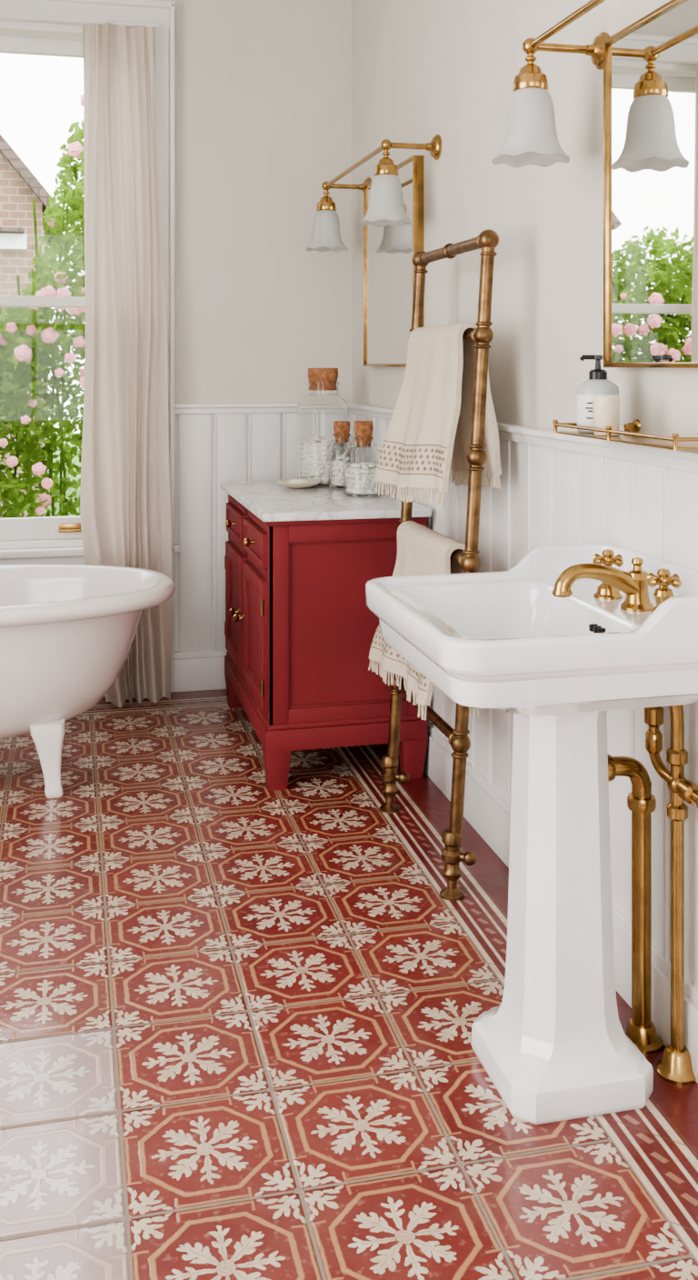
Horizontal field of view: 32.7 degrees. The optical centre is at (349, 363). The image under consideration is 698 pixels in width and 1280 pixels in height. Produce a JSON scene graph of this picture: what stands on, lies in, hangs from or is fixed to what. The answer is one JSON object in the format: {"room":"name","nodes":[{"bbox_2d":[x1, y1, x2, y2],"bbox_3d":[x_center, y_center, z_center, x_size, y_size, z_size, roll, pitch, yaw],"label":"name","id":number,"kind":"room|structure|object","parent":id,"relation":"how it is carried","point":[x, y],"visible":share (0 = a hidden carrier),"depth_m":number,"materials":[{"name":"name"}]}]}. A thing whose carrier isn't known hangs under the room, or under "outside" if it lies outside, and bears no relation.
{"room":"bathroom","nodes":[
{"label":"bathroom","id":0,"kind":"room"},
{"bbox_2d":[154,0,351,403],"bbox_3d":[-1.473,-0.150,4.681,2.995,3.000,0.235,0,0,-13],"label":"wall","id":1,"kind":"structure","parent":0,"point":[263,88],"depth_m":4.82,"materials":[{"name":"beige paint"}]},
{"bbox_2d":[0,13,158,27],"bbox_3d":[-1.239,-1.309,4.497,1.025,0.012,0.012,0,0,-13],"label":"curtain rod","id":2,"kind":"object","parent":1,"relation":"attached to","point":[1,15],"visible":1,"depth_m":4.54,"materials":[{"name":"white paint"}]},
{"bbox_2d":[80,21,171,707],"bbox_3d":[-0.852,-0.003,4.563,0.346,2.595,0.134,0,0,-13],"label":"curtain","id":3,"kind":"object","parent":2,"relation":"hanging from","point":[125,504],"visible":0.91,"depth_m":4.58,"materials":[{"name":"fabric"}]},
{"bbox_2d":[0,0,179,659],"bbox_3d":[-1.297,-0.128,4.676,1.235,2.595,0.265,0,0,-13],"label":"window","id":4,"kind":"structure","parent":1,"relation":"in","point":[42,540],"depth_m":4.68,"materials":[{"name":"white paint"}]},
{"bbox_2d":[103,649,227,696],"bbox_3d":[-1.400,1.222,4.556,2.880,0.155,0.032,0,0,-13],"label":"baseboard","id":5,"kind":"structure","parent":1,"relation":"attached to","point":[190,670],"depth_m":4.73,"materials":[{"name":"white paint"}]},
{"bbox_2d":[174,402,299,651],"bbox_3d":[-1.400,0.730,4.558,2.880,1.140,0.048,0,0,-13],"label":"wainscoting","id":6,"kind":"structure","parent":1,"relation":"attached to","point":[215,444],"depth_m":4.76,"materials":[{"name":"white paint"}]},
{"bbox_2d":[0,689,697,1279],"bbox_3d":[-0.626,1.325,1.330,2.895,0.050,6.677,0,0,-13],"label":"floor","id":7,"kind":"structure","parent":0,"point":[237,1015],"depth_m":2.27,"materials":[{"name":"tile"}]},
{"bbox_2d":[0,564,174,798],"bbox_3d":[-1.406,0.999,3.695,1.716,0.603,0.830,0,0,-13],"label":"bathtub","id":8,"kind":"object","parent":7,"relation":"on","point":[67,632],"visible":1,"depth_m":3.57,"materials":[{"name":"ceramic"}]},
{"bbox_2d":[220,480,431,790],"bbox_3d":[-0.131,0.876,4.136,0.561,0.848,1.010,0,0,-13],"label":"base cabinet","id":9,"kind":"object","parent":7,"relation":"on","point":[300,628],"visible":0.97,"depth_m":3.69,"materials":[{"name":"red paint"}]},
{"bbox_2d":[276,479,320,488],"bbox_3d":[-0.183,0.436,4.345,0.164,0.030,0.164,0,0,-13],"label":"soap dish","id":10,"kind":"object","parent":9,"relation":"on","point":[289,483],"visible":1,"depth_m":4.32,"materials":[{"name":"beige ceramic"}]},
{"bbox_2d":[297,368,349,485],"bbox_3d":[-0.099,0.234,4.509,0.196,0.435,0.196,0,0,-13],"label":"glass storage jar","id":11,"kind":"object","parent":9,"relation":"on","point":[317,411],"visible":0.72,"depth_m":4.43,"materials":[{"name":"clear glass"}]},
{"bbox_2d":[329,420,354,488],"bbox_3d":[-0.026,0.331,4.346,0.096,0.240,0.096,0,0,-13],"label":"glass storage jar","id":12,"kind":"object","parent":9,"relation":"on","point":[341,444],"visible":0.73,"depth_m":4.31,"materials":[{"name":"clear glass"}]},
{"bbox_2d":[343,420,381,496],"bbox_3d":[0.050,0.325,4.097,0.140,0.254,0.140,0,0,-13],"label":"glass storage jar","id":13,"kind":"object","parent":9,"relation":"on","point":[360,461],"visible":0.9,"depth_m":4.04,"materials":[{"name":"clear glass"}]},
{"bbox_2d":[380,229,499,900],"bbox_3d":[0.231,0.484,3.195,0.150,1.631,0.653,0,0,-13],"label":"heated towel rail","id":14,"kind":"object","parent":7,"relation":"on","point":[487,240],"visible":0.63,"depth_m":2.92,"materials":[{"name":"gold metal"}]},
{"bbox_2d":[368,520,479,719],"bbox_3d":[0.204,0.677,3.231,0.207,0.446,0.481,0,0,-13],"label":"hand towel","id":15,"kind":"object","parent":14,"relation":"hanging from","point":[422,550],"visible":0.4,"depth_m":3.22,"materials":[{"name":"fabric"}]},
{"bbox_2d":[374,321,501,507],"bbox_3d":[0.234,0.136,3.222,0.223,0.484,0.475,0,0,-13],"label":"hand towel","id":16,"kind":"object","parent":14,"relation":"hanging from","point":[427,436],"visible":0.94,"depth_m":3.15,"materials":[{"name":"fabric"}]},
{"bbox_2d":[365,543,697,1124],"bbox_3d":[0.358,0.825,2.180,0.553,0.950,0.593,0,0,-13],"label":"pedestal sink","id":17,"kind":"object","parent":7,"relation":"on","point":[568,635],"visible":1,"depth_m":2.10,"materials":[{"name":"ceramic"}]},
{"bbox_2d":[608,704,697,1085],"bbox_3d":[0.566,0.956,2.185,0.142,0.687,0.262,0,0,-22],"label":"brass pipework","id":18,"kind":"object","parent":7,"relation":"on","point":[675,1067],"visible":0.91,"depth_m":2.25,"materials":[{"name":"gold metal"}]},
{"bbox_2d":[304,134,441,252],"bbox_3d":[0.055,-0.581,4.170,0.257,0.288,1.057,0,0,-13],"label":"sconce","id":19,"kind":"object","parent":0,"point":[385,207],"depth_m":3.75,"materials":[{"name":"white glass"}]},
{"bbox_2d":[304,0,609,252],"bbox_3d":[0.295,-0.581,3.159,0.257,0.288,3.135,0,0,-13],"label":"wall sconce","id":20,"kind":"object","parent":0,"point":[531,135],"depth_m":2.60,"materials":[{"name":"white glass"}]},
{"bbox_2d":[351,0,697,437],"bbox_3d":[0.856,-0.150,1.751,0.185,3.000,7.012,0,0,-13],"label":"wall","id":21,"kind":"structure","parent":0,"point":[422,70],"depth_m":3.18,"materials":[{"name":"beige paint"}]},
{"bbox_2d":[363,155,423,366],"bbox_3d":[0.151,-0.338,4.244,0.036,0.695,0.680,0,0,-13],"label":"wall mirror","id":22,"kind":"object","parent":21,"relation":"attached to","point":[389,251],"depth_m":4.18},
{"bbox_2d":[347,402,697,987],"bbox_3d":[0.765,0.730,1.652,0.048,1.140,6.662,0,0,-13],"label":"wainscoting","id":23,"kind":"structure","parent":21,"relation":"attached to","point":[557,488],"depth_m":2.54,"materials":[{"name":"white paint"}]},
{"bbox_2d":[423,720,697,1083],"bbox_3d":[0.765,1.222,1.645,0.032,0.155,6.648,0,0,-13],"label":"baseboard","id":24,"kind":"structure","parent":21,"relation":"attached to","point":[485,808],"depth_m":3.07,"materials":[{"name":"white paint"}]},
{"bbox_2d":[552,419,697,450],"bbox_3d":[0.560,0.129,2.240,0.166,0.030,0.512,0,0,-13],"label":"wall shelf","id":25,"kind":"object","parent":21,"relation":"attached to","point":[631,435],"visible":0.9,"depth_m":2.19,"materials":[{"name":"gold metal"}]},
{"bbox_2d":[577,354,619,432],"bbox_3d":[0.506,0.060,2.417,0.085,0.157,0.085,0,0,-13],"label":"soap dispenser","id":26,"kind":"object","parent":25,"relation":"on","point":[597,385],"visible":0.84,"depth_m":2.39,"materials":[{"name":"white plastic"}]},
{"bbox_2d":[592,396,619,435],"bbox_3d":[0.502,0.101,2.324,0.053,0.075,0.053,0,0,-13],"label":"glass","id":27,"kind":"object","parent":25,"relation":"on","point":[605,409],"visible":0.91,"depth_m":2.30,"materials":[{"name":"glass"}]},
{"bbox_2d":[603,0,697,368],"bbox_3d":[0.637,-0.339,2.194,0.036,0.693,0.695,0,0,-13],"label":"wall mirror","id":28,"kind":"object","parent":21,"relation":"attached to","point":[651,65],"depth_m":2.33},
{"label":"outside","id":29,"kind":"structure","parent":0,"visible":0},
{"bbox_2d":[43,434,81,516],"bbox_3d":[-5.532,1.550,14.649,24.000,0.100,20.938,0,0,-13],"label":"lawn","id":30,"kind":"structure","parent":29,"point":[68,493],"depth_m":15.41,"materials":[{"name":"green plant"}]},
{"bbox_2d":[0,134,59,518],"bbox_3d":[-4.765,-0.958,12.718,3.289,4.916,4.450,0,0,-13],"label":"neighbouring house","id":31,"kind":"structure","parent":30,"relation":"on","point":[19,186],"depth_m":11.07,"materials":[{"name":"brick"}]},
{"bbox_2d":[0,94,85,518],"bbox_3d":[-2.467,0.082,6.060,3.872,2.821,1.151,0,0,-13],"label":"rose bush","id":32,"kind":"object","parent":30,"relation":"on","point":[17,329],"visible":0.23,"depth_m":6.04,"materials":[{"name":"green plant"}]}
]}

